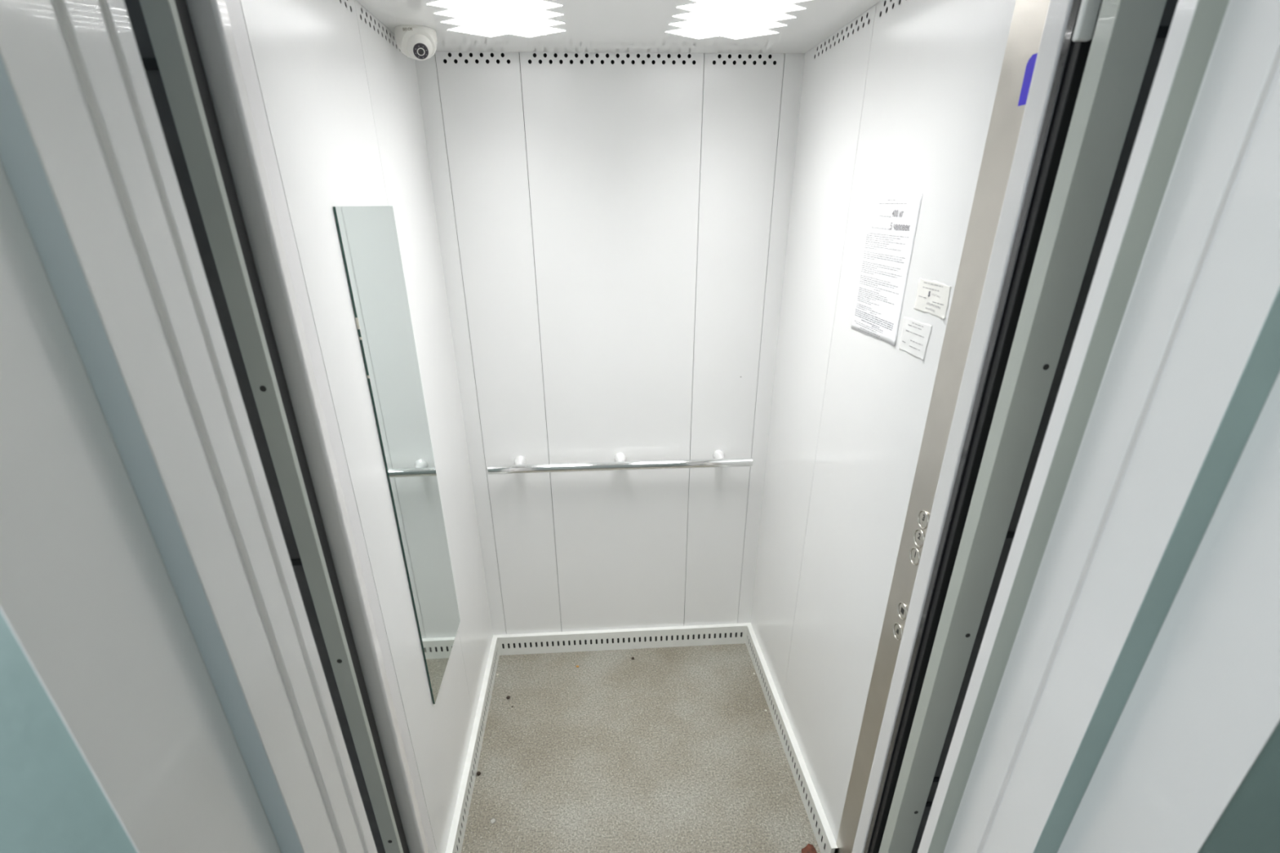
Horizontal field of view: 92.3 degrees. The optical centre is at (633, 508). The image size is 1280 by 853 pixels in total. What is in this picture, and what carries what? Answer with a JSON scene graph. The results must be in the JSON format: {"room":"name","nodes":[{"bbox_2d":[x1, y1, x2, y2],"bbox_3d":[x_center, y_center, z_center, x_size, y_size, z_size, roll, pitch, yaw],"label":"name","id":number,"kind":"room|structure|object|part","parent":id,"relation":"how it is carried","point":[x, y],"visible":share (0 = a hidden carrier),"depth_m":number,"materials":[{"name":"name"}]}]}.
{"room":"elevator","nodes":[
{"label":"elevator","id":0,"kind":"room"},
{"bbox_2d":[124,0,403,852],"bbox_3d":[-0.698,0.256,1.034,0.431,2.048,0.021,-2,26,-3],"label":"door","id":1,"kind":"structure","parent":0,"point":[156,25],"depth_m":0.82,"materials":[{"name":"metal"}]},
{"bbox_2d":[224,0,493,852],"bbox_3d":[-0.586,-0.102,1.631,0.068,2.220,1.250,-2,26,-3],"label":"wall","id":2,"kind":"structure","parent":0,"point":[334,98],"depth_m":1.30,"materials":[{"name":"white metal"}]},
{"bbox_2d":[174,0,409,852],"bbox_3d":[-0.652,0.245,1.057,0.326,2.050,0.029,-2,26,-3],"label":"door","id":3,"kind":"structure","parent":2,"relation":"in","point":[182,7],"depth_m":0.85,"materials":[{"name":"grey metal"}]},
{"bbox_2d":[186,0,429,852],"bbox_3d":[-0.537,0.218,1.099,0.142,2.080,0.033,-2,26,-3],"label":"trim","id":4,"kind":"structure","parent":2,"relation":"attached to","point":[210,19],"depth_m":0.88,"materials":[{"name":"grey metal"}]},
{"bbox_2d":[333,205,460,704],"bbox_3d":[-0.553,-0.092,1.548,0.006,1.200,0.370,-2,26,-3],"label":"wall mirror","id":5,"kind":"object","parent":2,"relation":"attached to","point":[368,235],"visible":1,"depth_m":1.47,"materials":[{"name":"clear glass"}]},
{"bbox_3d":[-0.589,-0.217,1.944,0.012,2.099,0.486,-2,26,-3],"label":"wall panel","id":6,"kind":"part","parent":2,"relation":"part of","materials":[{"name":"white metal"}]},
{"bbox_2d":[445,635,499,852],"bbox_3d":[-0.547,0.806,2.147,0.019,0.094,1.036,-2,26,-3],"label":"baseboard","id":7,"kind":"structure","parent":2,"relation":"attached to","point":[460,815],"depth_m":2.05,"materials":[{"name":"metal"}]},
{"bbox_2d":[405,51,804,635],"bbox_3d":[-0.052,-0.390,2.204,1.200,2.220,0.060,-2,26,-3],"label":"wall","id":8,"kind":"structure","parent":0,"point":[612,227],"depth_m":2.04,"materials":[{"name":"white metal"}]},
{"bbox_3d":[-0.572,-0.329,2.169,0.056,2.099,0.012,-2,26,-3],"label":"wall panel","id":9,"kind":"part","parent":8,"relation":"part of","materials":[{"name":"white metal"}]},
{"bbox_3d":[-0.427,-0.334,2.177,0.230,2.099,0.012,-2,26,-3],"label":"wall panel","id":10,"kind":"part","parent":8,"relation":"part of","materials":[{"name":"white metal"}]},
{"bbox_3d":[-0.051,-0.348,2.198,0.520,2.099,0.012,-2,26,-3],"label":"wall panel","id":11,"kind":"part","parent":8,"relation":"part of","materials":[{"name":"white metal"}]},
{"bbox_2d":[487,449,752,474],"bbox_3d":[-0.044,-0.165,2.234,0.950,0.045,0.088,-2,26,-3],"label":"handrail","id":12,"kind":"object","parent":8,"relation":"attached to","point":[718,460],"visible":1,"depth_m":2.20,"materials":[{"name":"silver metal"}]},
{"bbox_3d":[-0.042,-0.152,2.209,0.950,0.034,0.032,-2,26,-3],"label":"rail","id":13,"kind":"part","parent":12,"relation":"part of","materials":[{"name":"silver metal"}]},
{"bbox_2d":[493,622,750,655],"bbox_3d":[-0.042,0.561,2.632,1.100,0.094,0.019,-2,26,-3],"label":"baseboard","id":14,"kind":"structure","parent":8,"relation":"attached to","point":[728,633],"depth_m":2.62,"materials":[{"name":"metal"}]},
{"bbox_3d":[0.325,-0.362,2.220,0.230,2.099,0.012,-2,26,-3],"label":"wall panel","id":15,"kind":"part","parent":8,"relation":"part of","materials":[{"name":"white metal"}]},
{"bbox_3d":[0.469,-0.367,2.228,0.057,2.099,0.012,-2,26,-3],"label":"wall panel","id":16,"kind":"part","parent":8,"relation":"part of","materials":[{"name":"white metal"}]},
{"bbox_2d":[356,0,880,53],"bbox_3d":[-0.018,-1.024,1.195,1.097,0.012,1.184,-2,26,-3],"label":"ceiling","id":17,"kind":"structure","parent":0,"point":[635,26],"depth_m":1.49,"materials":[{"name":"metal"}]},
{"bbox_2d":[394,24,436,60],"bbox_3d":[-0.529,-1.135,1.499,0.098,0.071,0.099,-2,26,-3],"label":"security camera","id":18,"kind":"object","parent":17,"relation":"attached to","point":[419,42],"visible":0.99,"depth_m":1.47,"materials":[{"name":"white plastic"}]},
{"bbox_2d":[426,0,565,37],"bbox_3d":[-0.285,-1.007,1.178,0.284,0.002,0.850,-2,26,-3],"label":"recessed light","id":19,"kind":"object","parent":17,"relation":"in","point":[495,15],"visible":1,"depth_m":1.39,"materials":[{"name":"white plastic"}]},
{"bbox_2d":[666,0,809,39],"bbox_3d":[0.246,-1.028,1.212,0.284,0.002,0.850,-2,26,-3],"label":"recessed light","id":20,"kind":"object","parent":17,"relation":"in","point":[748,23],"visible":1,"depth_m":1.40,"materials":[{"name":"white plastic"}]},
{"bbox_2d":[458,643,820,852],"bbox_3d":[-0.003,0.871,2.148,1.220,0.030,1.265,-2,26,-3],"label":"floor","id":21,"kind":"structure","parent":0,"point":[677,749],"depth_m":2.11,"materials":[{"name":"plastic"}]},
{"bbox_2d":[489,818,495,823],"bbox_3d":[-0.437,0.974,1.911,0.018,0.002,0.020,20,33,35],"label":"crumb","id":22,"kind":"object","parent":21,"relation":"on","point":[493,820],"visible":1,"depth_m":1.91,"materials":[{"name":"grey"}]},
{"bbox_2d":[801,844,817,852],"bbox_3d":[0.525,1.016,1.805,0.047,0.007,0.057,-16,30,-29],"label":"dry leaf","id":23,"kind":"object","parent":21,"relation":"on","point":[810,848],"visible":1,"depth_m":1.82,"materials":[{"name":"brown plant"}]},
{"bbox_2d":[0,161,1279,852],"bbox_3d":[0.359,0.121,0.581,3.500,2.700,0.147,-2,26,-3],"label":"wall","id":24,"kind":"structure","parent":0,"point":[117,736],"depth_m":0.54,"materials":[{"name":"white paint"}]},
{"bbox_2d":[0,0,377,852],"bbox_3d":[-0.604,0.360,0.813,0.386,2.080,0.185,-2,26,-3],"label":"trim","id":25,"kind":"structure","parent":24,"relation":"attached to","point":[86,161],"depth_m":0.55,"materials":[{"name":"white metal"}]},
{"bbox_2d":[917,0,1279,852],"bbox_3d":[0.712,0.316,0.880,0.415,2.080,0.201,-2,26,-3],"label":"trim","id":26,"kind":"structure","parent":24,"relation":"attached to","point":[1173,366],"depth_m":0.64,"materials":[{"name":"white metal"}]},
{"bbox_2d":[751,0,1016,843],"bbox_3d":[0.566,-0.144,1.696,0.060,2.220,1.250,-2,26,-3],"label":"wall","id":27,"kind":"structure","parent":0,"point":[900,98],"depth_m":1.53,"materials":[{"name":"white metal"}]},
{"bbox_2d":[745,622,837,852],"bbox_3d":[0.531,0.767,2.208,0.019,0.094,1.036,-2,26,-3],"label":"baseboard","id":28,"kind":"structure","parent":27,"relation":"attached to","point":[824,837],"depth_m":2.07,"materials":[{"name":"metal"}]},
{"bbox_3d":[0.520,-0.258,2.007,0.012,2.099,0.486,-2,26,-3],"label":"wall panel","id":29,"kind":"part","parent":27,"relation":"part of","materials":[{"name":"white metal"}]},
{"bbox_2d":[850,192,922,346],"bbox_3d":[0.540,-0.523,1.341,0.004,0.296,0.249,-2,26,-3],"label":"paper notice","id":30,"kind":"object","parent":27,"relation":"attached to","point":[891,220],"visible":1,"depth_m":1.32,"materials":[{"name":"white paper"}]},
{"bbox_2d":[898,316,932,359],"bbox_3d":[0.554,-0.337,1.216,0.004,0.068,0.115,-2,26,-3],"label":"paper notice","id":31,"kind":"object","parent":27,"relation":"attached to","point":[915,335],"visible":1,"depth_m":1.21,"materials":[{"name":"grey paper"}]},
{"bbox_2d":[913,277,951,319],"bbox_3d":[0.556,-0.393,1.149,0.004,0.062,0.123,-2,26,-3],"label":"paper notice","id":32,"kind":"object","parent":27,"relation":"attached to","point":[932,297],"visible":1,"depth_m":1.14,"materials":[{"name":"grey paper"}]},
{"bbox_2d":[835,0,1049,852],"bbox_3d":[0.572,0.127,1.243,0.010,2.098,0.154,-2,26,-3],"label":"control panel","id":33,"kind":"object","parent":27,"relation":"attached to","point":[1028,17],"visible":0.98,"depth_m":1.09,"materials":[{"name":"metal"}]},
{"bbox_2d":[851,0,1073,852],"bbox_3d":[0.599,0.176,1.163,0.138,2.080,0.033,-2,26,-3],"label":"trim","id":34,"kind":"structure","parent":27,"relation":"attached to","point":[1058,13],"depth_m":0.95,"materials":[{"name":"grey metal"}]},
{"bbox_2d":[863,0,1102,852],"bbox_3d":[0.729,0.197,1.131,0.405,2.050,0.039,-2,26,-3],"label":"door","id":35,"kind":"structure","parent":27,"relation":"in","point":[1084,14],"depth_m":0.91,"materials":[{"name":"grey metal"}]},
{"bbox_2d":[878,0,1178,852],"bbox_3d":[0.786,0.216,1.089,0.497,2.048,0.031,-2,26,-3],"label":"door","id":36,"kind":"structure","parent":27,"relation":"in","point":[1130,37],"depth_m":0.85,"materials":[{"name":"metal"}]}
]}

